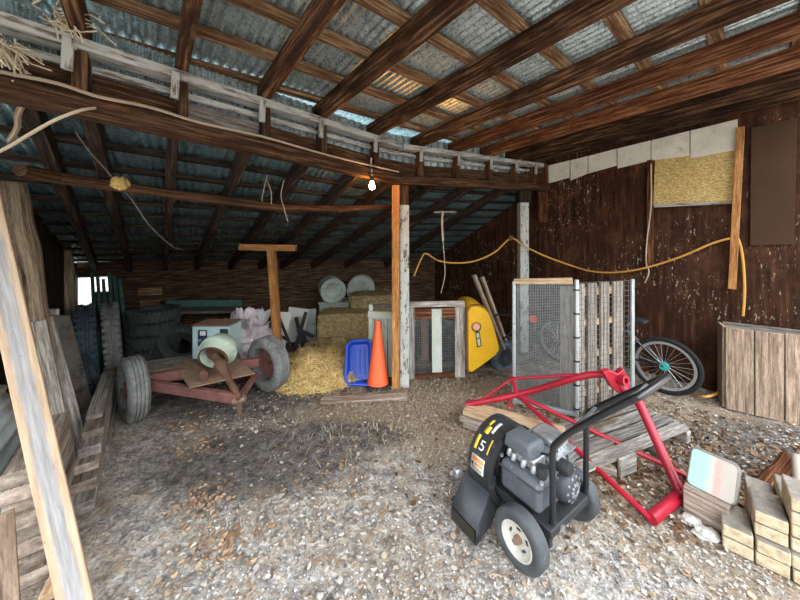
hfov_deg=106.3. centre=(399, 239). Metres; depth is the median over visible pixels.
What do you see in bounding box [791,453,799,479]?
pipe
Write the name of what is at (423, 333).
leaning board
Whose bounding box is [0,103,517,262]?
ceiling
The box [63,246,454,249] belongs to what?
leanto purlin
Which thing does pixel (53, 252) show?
wall
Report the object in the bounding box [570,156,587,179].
sheet
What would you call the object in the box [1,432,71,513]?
board
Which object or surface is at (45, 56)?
rail
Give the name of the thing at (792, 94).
rafter
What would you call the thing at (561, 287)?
board
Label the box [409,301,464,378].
gate
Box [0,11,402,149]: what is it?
board
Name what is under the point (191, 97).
rail
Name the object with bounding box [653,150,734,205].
panel
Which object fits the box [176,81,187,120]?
stud
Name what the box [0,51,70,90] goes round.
board
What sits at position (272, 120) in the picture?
rail
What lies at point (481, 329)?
tray
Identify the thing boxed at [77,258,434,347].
wall
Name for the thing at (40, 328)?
leaning board
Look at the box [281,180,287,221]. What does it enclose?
loop
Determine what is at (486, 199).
rafter
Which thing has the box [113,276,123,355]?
slat
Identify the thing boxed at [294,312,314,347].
frame
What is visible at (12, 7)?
wooden ladder
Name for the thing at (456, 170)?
stud
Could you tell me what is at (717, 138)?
sheet
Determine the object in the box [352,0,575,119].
purlin
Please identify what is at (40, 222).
leanto purlin
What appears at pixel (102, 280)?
slat
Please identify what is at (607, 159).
sheet
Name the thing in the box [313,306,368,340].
hay bale
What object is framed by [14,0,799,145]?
ceiling
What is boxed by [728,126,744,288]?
batten
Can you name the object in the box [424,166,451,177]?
board
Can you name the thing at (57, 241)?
leanto purlin
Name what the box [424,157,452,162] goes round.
rail
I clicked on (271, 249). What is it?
post
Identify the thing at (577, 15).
rafter
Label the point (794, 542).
brick
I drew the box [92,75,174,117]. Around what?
board
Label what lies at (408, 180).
header beam
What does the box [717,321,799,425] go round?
crate
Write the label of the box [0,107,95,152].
loose cable
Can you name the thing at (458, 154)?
block
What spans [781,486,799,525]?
brick
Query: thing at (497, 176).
board
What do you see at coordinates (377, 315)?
gate
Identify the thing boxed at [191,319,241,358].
charger
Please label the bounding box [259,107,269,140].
stud
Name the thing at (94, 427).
board
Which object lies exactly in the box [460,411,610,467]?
plank
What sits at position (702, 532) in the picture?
stone
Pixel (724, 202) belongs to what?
ledge
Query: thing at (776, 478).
brick
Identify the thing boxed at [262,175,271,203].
loop
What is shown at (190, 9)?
rafter
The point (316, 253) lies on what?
leanto purlin
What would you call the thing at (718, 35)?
purlin
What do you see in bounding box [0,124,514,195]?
leanto purlin
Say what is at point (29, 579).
board
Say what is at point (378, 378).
traffic cone
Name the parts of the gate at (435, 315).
rail, rail, rail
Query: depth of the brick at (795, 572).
1.31 m
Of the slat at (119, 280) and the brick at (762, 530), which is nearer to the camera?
the brick at (762, 530)
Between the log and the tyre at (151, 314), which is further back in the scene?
the tyre at (151, 314)
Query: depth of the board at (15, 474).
1.32 m
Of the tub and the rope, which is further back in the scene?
the tub
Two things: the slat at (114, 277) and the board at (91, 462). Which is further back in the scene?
the slat at (114, 277)
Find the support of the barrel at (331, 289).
on the tub
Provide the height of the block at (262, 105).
0.141 m
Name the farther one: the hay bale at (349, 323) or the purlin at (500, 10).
the hay bale at (349, 323)
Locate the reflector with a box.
[529,315,536,322]
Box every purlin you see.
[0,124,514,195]
[0,152,514,204]
[0,174,508,211]
[30,194,497,218]
[32,209,488,224]
[39,221,479,231]
[49,231,470,237]
[56,240,462,243]
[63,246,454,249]
[73,251,447,255]
[74,256,440,261]
[89,0,512,140]
[92,28,486,147]
[224,0,540,130]
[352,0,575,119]
[476,0,616,106]
[602,10,666,90]
[697,0,728,71]
[790,2,799,46]
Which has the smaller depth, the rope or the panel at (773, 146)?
the panel at (773, 146)
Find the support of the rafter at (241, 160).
on the wall at (298, 283)
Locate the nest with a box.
[109,176,130,190]
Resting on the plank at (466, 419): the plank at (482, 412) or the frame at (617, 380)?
the plank at (482, 412)
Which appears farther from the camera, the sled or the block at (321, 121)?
the sled
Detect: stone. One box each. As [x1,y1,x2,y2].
[677,512,701,526]
[690,524,721,542]
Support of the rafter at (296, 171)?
on the wall at (298, 283)
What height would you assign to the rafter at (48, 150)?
1.113 m
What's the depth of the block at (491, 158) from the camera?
3.53 m
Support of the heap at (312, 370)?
on the floor
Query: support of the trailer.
on the floor
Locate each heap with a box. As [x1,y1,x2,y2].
[261,343,358,397]
[298,336,348,350]
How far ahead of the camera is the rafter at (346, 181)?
3.27 m
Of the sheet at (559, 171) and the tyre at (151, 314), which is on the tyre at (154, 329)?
the tyre at (151, 314)
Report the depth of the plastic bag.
3.66 m
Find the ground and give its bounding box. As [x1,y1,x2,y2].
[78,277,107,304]
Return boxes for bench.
[181,306,262,313]
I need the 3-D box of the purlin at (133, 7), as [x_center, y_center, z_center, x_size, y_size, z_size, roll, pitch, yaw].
[0.082,-1.106,2.452,5.251,0.213,0.070,0,0,-41]
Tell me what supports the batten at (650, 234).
attached to the wall at (597, 221)
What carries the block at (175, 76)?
attached to the board at (11, 25)
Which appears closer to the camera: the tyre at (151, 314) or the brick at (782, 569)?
the brick at (782, 569)
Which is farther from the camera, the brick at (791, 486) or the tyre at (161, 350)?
the tyre at (161, 350)
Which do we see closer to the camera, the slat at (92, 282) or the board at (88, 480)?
the board at (88, 480)
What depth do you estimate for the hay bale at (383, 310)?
4.53 m
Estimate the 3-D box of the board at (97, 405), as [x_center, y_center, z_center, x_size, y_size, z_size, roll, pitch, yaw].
[-2.337,1.193,2.350,0.080,0.030,0.850,0,0,-40]
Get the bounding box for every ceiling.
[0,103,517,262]
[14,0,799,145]
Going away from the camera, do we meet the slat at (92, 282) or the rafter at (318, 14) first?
the rafter at (318, 14)
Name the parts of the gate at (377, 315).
post, cross rail, rail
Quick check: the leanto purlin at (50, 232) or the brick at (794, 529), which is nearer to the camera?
the brick at (794, 529)
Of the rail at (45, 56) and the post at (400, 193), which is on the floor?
the post at (400, 193)
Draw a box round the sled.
[344,338,372,386]
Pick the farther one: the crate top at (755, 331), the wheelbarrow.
the wheelbarrow
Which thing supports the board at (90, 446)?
on the board at (91, 462)
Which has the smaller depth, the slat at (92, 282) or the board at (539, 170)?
the slat at (92, 282)
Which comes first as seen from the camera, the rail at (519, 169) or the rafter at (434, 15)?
the rafter at (434, 15)
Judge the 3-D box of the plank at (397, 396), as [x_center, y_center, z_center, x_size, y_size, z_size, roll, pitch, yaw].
[-0.333,1.486,2.813,0.801,0.024,0.100,0,0,-5]
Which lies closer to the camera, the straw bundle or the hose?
the straw bundle
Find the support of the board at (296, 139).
on the header beam at (20, 92)
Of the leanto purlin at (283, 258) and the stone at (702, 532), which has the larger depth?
the leanto purlin at (283, 258)
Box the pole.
[13,164,388,211]
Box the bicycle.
[537,297,704,395]
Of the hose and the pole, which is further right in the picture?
the hose
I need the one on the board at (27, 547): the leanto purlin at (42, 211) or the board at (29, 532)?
the board at (29, 532)
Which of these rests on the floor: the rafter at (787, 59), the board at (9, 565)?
the board at (9, 565)
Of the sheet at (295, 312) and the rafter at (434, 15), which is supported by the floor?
the sheet at (295, 312)
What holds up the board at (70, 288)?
attached to the wall at (53, 252)
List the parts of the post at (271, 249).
post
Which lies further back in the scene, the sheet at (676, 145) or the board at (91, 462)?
the sheet at (676, 145)
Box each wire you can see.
[74,131,182,249]
[644,164,651,282]
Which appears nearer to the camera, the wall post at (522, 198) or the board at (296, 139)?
the board at (296, 139)
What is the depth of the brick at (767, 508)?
1.42 m
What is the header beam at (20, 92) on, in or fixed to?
on the post at (400, 193)
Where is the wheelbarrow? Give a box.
[458,274,521,374]
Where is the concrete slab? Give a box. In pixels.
[686,447,741,505]
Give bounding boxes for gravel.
[102,354,799,599]
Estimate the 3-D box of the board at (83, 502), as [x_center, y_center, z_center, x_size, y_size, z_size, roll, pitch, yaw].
[-2.152,1.470,2.128,0.110,0.058,1.280,0,0,-40]
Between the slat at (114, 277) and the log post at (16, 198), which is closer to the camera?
the log post at (16, 198)
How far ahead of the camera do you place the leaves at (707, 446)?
1.97 m
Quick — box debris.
[415,360,454,368]
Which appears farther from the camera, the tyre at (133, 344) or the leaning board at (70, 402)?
the tyre at (133, 344)
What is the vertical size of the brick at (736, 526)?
0.055 m
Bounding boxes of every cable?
[0,70,398,172]
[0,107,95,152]
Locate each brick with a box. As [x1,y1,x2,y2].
[721,506,752,547]
[721,525,753,560]
[744,474,774,503]
[744,487,750,519]
[749,486,788,534]
[749,498,787,547]
[751,519,790,566]
[751,526,789,578]
[773,474,781,503]
[781,474,799,512]
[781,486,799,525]
[782,498,799,538]
[788,529,799,552]
[788,540,799,569]
[790,564,799,583]
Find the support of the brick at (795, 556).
on the brick at (795, 572)
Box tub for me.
[318,297,349,311]
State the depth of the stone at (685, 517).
1.58 m
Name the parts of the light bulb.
glass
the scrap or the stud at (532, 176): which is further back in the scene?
the stud at (532, 176)
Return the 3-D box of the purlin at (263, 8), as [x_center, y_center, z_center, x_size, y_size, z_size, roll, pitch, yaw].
[0.297,-1.120,2.195,5.251,0.213,0.070,0,0,-41]
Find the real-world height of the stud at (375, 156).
0.245 m
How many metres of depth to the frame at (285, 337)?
3.77 m
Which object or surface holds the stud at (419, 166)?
on the header beam at (408, 180)
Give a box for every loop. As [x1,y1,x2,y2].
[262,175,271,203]
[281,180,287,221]
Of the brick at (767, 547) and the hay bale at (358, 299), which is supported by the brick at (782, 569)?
the brick at (767, 547)
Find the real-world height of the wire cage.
1.180 m
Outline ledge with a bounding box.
[654,201,731,207]
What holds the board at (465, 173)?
on the header beam at (408, 180)
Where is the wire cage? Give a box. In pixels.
[512,278,634,417]
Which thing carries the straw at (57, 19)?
on the board at (11, 25)
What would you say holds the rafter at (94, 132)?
on the wall at (298, 283)
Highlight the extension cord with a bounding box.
[413,237,745,315]
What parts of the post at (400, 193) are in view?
painted post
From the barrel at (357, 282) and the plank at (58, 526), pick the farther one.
the barrel at (357, 282)
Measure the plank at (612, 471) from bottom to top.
0.045 m
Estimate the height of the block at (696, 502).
0.150 m
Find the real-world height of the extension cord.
0.742 m
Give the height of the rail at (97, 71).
0.042 m
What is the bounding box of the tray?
[458,296,498,374]
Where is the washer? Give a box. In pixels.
[451,373,670,577]
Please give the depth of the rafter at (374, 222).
4.10 m
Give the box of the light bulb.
[369,158,375,189]
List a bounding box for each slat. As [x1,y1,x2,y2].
[90,273,95,302]
[96,276,103,364]
[101,279,106,302]
[107,273,112,303]
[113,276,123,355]
[118,279,125,343]
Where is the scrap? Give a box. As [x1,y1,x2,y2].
[38,576,54,599]
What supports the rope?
hanging from the rafter at (449, 198)
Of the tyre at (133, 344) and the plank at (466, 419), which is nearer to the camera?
the plank at (466, 419)
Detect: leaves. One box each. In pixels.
[147,410,467,588]
[350,391,799,552]
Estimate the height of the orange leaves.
0.041 m
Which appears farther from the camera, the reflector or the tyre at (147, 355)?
the tyre at (147, 355)
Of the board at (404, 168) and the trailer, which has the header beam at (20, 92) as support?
the board at (404, 168)
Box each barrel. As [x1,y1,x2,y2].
[318,275,345,303]
[347,274,374,296]
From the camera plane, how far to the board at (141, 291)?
4.21 m
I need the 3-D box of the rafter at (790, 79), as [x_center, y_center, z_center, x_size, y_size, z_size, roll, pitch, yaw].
[2.199,-1.130,2.941,0.050,0.232,2.564,0,0,-40]
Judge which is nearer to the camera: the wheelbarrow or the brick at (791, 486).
the brick at (791, 486)
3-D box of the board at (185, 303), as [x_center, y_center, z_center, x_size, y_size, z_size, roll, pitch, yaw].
[-2.852,0.931,4.400,0.956,0.161,0.035,0,0,-22]
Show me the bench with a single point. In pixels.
(225, 309)
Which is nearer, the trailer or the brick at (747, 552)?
the brick at (747, 552)
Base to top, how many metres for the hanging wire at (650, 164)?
1.326 m
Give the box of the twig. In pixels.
[6,106,24,142]
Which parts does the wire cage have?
post, rail, rail, post, post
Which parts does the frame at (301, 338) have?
leg, leg, leg, leg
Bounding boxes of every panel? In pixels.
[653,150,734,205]
[750,118,796,244]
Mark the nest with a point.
(119, 183)
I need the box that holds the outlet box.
[49,309,58,314]
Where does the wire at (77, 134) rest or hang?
hanging from the rafter at (94, 132)
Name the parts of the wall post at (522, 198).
painted post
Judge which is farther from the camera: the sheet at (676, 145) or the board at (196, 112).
the sheet at (676, 145)
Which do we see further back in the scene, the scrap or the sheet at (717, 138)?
the sheet at (717, 138)
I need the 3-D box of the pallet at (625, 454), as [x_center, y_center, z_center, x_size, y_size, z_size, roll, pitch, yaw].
[1.546,1.441,2.177,1.174,0.118,0.422,0,0,-22]
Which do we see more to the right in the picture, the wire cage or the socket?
the wire cage
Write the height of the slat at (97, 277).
1.057 m
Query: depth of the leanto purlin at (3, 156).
2.24 m
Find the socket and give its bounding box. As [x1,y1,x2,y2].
[369,173,375,181]
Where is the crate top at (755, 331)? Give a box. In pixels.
[723,324,799,337]
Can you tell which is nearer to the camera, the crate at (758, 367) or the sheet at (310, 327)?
the crate at (758, 367)
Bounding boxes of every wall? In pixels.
[0,213,77,392]
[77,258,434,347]
[435,99,799,391]
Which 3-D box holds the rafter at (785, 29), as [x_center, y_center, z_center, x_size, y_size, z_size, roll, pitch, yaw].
[1.418,-1.093,2.416,0.050,0.236,2.684,0,0,-40]
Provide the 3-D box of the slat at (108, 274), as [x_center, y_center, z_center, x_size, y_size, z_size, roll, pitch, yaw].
[-3.736,0.993,3.897,0.619,1.100,0.037,0,0,39]
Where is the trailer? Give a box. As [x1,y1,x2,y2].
[116,333,289,424]
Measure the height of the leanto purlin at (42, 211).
0.086 m
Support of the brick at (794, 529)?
on the brick at (794, 542)
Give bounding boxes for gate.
[368,304,391,376]
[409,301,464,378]
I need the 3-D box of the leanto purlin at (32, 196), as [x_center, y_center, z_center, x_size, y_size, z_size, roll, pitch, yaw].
[-0.890,-0.329,3.387,5.811,0.101,0.338,0,0,-34]
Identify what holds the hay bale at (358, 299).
on the hay bale at (383, 310)
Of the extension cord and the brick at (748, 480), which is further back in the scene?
the extension cord
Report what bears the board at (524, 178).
on the header beam at (408, 180)
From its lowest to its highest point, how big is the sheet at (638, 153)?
0.258 m
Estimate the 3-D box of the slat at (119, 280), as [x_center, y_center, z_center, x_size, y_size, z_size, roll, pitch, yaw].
[-3.639,1.043,3.962,0.640,1.020,0.037,0,0,39]
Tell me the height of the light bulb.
0.286 m
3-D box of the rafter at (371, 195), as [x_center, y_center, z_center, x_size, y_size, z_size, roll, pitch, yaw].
[-1.005,-0.096,3.971,2.704,1.151,0.055,0,0,45]
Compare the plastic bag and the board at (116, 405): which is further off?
the plastic bag
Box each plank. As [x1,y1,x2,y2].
[0,191,94,599]
[320,393,407,404]
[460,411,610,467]
[463,405,564,431]
[463,422,616,476]
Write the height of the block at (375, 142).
0.141 m
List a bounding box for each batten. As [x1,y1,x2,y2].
[647,159,652,265]
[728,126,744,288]
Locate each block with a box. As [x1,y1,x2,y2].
[60,35,74,71]
[170,70,179,99]
[258,99,265,122]
[318,118,323,138]
[373,136,377,152]
[419,147,422,161]
[457,153,460,165]
[490,157,492,169]
[515,161,517,171]
[683,481,733,531]
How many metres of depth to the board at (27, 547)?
1.31 m
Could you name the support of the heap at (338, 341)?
on the floor
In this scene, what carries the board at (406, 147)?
attached to the rafter at (787, 59)
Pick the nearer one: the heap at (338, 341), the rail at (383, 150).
the rail at (383, 150)
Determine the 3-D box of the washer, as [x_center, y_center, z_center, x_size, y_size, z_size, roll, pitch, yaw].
[0.728,1.026,1.479,0.624,0.948,0.844,0,0,-34]
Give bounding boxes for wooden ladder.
[0,0,523,173]
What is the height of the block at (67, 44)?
0.141 m
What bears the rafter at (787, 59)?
attached to the wooden ladder
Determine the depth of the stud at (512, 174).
3.82 m
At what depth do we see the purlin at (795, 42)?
1.85 m
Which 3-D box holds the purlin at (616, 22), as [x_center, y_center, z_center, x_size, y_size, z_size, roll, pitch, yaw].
[0.940,-1.160,1.423,5.251,0.213,0.070,0,0,-41]
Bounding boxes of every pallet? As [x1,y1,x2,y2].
[558,404,690,477]
[579,281,622,410]
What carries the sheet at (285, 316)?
on the floor
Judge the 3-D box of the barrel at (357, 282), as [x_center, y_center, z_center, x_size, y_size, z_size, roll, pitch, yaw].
[-0.676,0.847,5.240,0.475,0.475,0.359,0,0,-6]
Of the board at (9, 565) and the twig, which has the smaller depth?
the board at (9, 565)
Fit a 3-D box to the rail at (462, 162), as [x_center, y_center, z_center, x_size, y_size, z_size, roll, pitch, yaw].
[0.831,-0.890,3.506,0.443,0.052,0.020,0,0,-30]
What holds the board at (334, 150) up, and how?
on the header beam at (20, 92)
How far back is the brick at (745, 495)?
1.60 m
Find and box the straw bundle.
[0,33,51,81]
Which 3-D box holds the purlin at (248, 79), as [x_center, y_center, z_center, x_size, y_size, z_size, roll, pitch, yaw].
[-0.132,-1.093,2.709,5.251,0.213,0.070,0,0,-41]
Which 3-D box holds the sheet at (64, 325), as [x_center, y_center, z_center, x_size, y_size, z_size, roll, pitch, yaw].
[-2.972,1.082,2.696,0.475,0.822,0.180,0,0,28]
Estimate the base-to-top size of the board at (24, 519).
0.063 m
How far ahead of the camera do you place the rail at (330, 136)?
2.52 m
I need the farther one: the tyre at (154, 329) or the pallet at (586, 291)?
the tyre at (154, 329)
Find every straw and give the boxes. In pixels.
[31,0,116,49]
[226,374,681,539]
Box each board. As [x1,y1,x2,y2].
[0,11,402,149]
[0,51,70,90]
[0,411,70,490]
[0,426,69,507]
[0,508,20,599]
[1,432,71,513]
[15,439,73,530]
[16,451,75,542]
[17,460,75,559]
[18,549,45,576]
[19,496,72,590]
[31,319,64,414]
[50,316,83,455]
[64,245,77,324]
[70,398,114,496]
[72,404,114,515]
[74,391,115,475]
[78,384,115,458]
[81,367,116,439]
[85,371,113,420]
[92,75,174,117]
[106,394,117,450]
[138,287,161,306]
[166,300,241,306]
[188,103,258,138]
[270,126,316,152]
[327,143,369,166]
[379,157,414,175]
[399,144,543,168]
[421,319,427,358]
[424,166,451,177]
[461,169,483,179]
[493,171,509,181]
[517,173,528,182]
[524,158,546,183]
[538,164,547,221]
[560,286,573,410]
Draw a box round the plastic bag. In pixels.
[225,307,271,358]
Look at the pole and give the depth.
2.14 m
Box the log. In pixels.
[756,452,791,487]
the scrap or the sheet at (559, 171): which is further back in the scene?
the sheet at (559, 171)
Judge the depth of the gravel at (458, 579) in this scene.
1.46 m
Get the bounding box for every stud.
[71,49,90,95]
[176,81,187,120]
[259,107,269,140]
[316,125,326,155]
[369,142,378,168]
[415,152,423,175]
[452,157,460,178]
[484,161,492,180]
[509,164,516,181]
[528,166,535,182]
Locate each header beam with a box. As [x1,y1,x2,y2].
[0,74,402,184]
[400,175,550,191]
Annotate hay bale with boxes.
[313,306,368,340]
[347,287,391,311]
[374,310,387,338]
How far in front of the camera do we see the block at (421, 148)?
3.02 m
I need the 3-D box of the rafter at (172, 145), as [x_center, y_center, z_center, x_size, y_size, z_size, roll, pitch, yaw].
[-2.330,-0.111,3.004,0.055,1.126,3.471,0,0,-39]
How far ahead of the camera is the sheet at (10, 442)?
1.61 m
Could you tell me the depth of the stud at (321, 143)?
2.28 m
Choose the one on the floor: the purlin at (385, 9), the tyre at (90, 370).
the tyre at (90, 370)
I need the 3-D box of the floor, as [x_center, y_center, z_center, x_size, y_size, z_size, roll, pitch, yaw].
[0.000,1.506,2.000,12.000,0.030,12.000,0,0,0]
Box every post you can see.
[0,180,63,402]
[238,244,296,341]
[392,185,408,388]
[515,190,530,352]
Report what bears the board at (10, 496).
on the board at (23, 505)
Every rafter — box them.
[16,106,98,272]
[60,0,92,40]
[81,120,132,271]
[163,137,178,270]
[175,0,202,71]
[194,152,251,270]
[228,164,307,269]
[257,0,346,98]
[258,174,359,269]
[279,182,393,268]
[311,186,434,268]
[313,0,478,117]
[344,188,473,267]
[367,0,637,135]
[384,189,508,267]
[411,0,790,145]
[447,11,799,151]
[480,44,799,155]
[505,67,799,159]
[527,86,799,161]
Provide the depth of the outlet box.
2.60 m
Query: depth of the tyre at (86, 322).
3.03 m
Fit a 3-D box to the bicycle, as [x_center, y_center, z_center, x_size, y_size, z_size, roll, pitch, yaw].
[2.306,1.093,3.354,1.482,0.814,0.532,0,0,36]
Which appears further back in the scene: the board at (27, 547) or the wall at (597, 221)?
the wall at (597, 221)
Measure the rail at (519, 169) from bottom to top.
0.047 m
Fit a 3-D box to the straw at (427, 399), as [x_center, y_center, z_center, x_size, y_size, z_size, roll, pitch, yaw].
[0.006,1.483,2.445,4.442,0.060,1.957,0,0,0]
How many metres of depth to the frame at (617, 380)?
2.03 m
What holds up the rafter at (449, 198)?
on the wall at (298, 283)
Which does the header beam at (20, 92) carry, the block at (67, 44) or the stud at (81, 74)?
the stud at (81, 74)
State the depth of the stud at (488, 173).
3.59 m
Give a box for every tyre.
[73,302,102,375]
[78,352,99,396]
[101,301,123,369]
[124,318,179,337]
[124,341,179,360]
[125,332,180,351]
[126,304,181,324]
[151,323,191,359]
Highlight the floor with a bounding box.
[20,318,799,599]
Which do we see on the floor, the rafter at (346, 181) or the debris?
the debris
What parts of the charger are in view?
gauge panel, lid, maker plate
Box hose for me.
[690,390,718,397]
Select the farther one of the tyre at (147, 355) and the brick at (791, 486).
the tyre at (147, 355)
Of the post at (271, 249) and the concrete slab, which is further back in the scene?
the post at (271, 249)
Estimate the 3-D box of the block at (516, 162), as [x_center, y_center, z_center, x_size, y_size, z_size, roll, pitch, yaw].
[1.467,-0.923,3.768,0.041,0.141,0.020,0,0,-40]
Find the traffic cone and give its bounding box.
[364,320,391,391]
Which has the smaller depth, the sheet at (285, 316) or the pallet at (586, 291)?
the pallet at (586, 291)
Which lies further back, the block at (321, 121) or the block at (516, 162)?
the block at (516, 162)
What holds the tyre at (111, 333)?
on the floor
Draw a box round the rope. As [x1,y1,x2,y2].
[434,211,454,292]
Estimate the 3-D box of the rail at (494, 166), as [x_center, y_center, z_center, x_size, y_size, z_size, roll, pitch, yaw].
[1.240,-0.909,3.746,0.389,0.050,0.020,0,0,-30]
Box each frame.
[281,319,291,347]
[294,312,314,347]
[465,367,686,525]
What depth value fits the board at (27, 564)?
1.30 m
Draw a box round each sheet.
[0,385,20,513]
[50,315,91,409]
[280,312,290,345]
[286,307,308,341]
[305,309,315,340]
[548,160,569,182]
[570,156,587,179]
[588,149,616,172]
[617,140,650,167]
[651,131,689,159]
[690,119,737,157]
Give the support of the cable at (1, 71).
attached to the header beam at (20, 92)
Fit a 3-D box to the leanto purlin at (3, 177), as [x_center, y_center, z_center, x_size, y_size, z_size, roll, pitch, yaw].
[-0.747,-0.421,3.192,5.829,0.115,0.374,0,0,-35]
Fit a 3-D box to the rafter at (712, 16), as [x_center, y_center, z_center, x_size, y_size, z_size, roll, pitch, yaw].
[1.007,-1.075,2.141,0.050,0.239,2.744,0,0,-40]
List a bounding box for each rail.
[1,40,60,64]
[91,66,170,94]
[188,93,258,118]
[270,117,316,134]
[327,133,370,148]
[379,148,415,158]
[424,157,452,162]
[461,161,484,166]
[493,165,510,169]
[518,168,529,171]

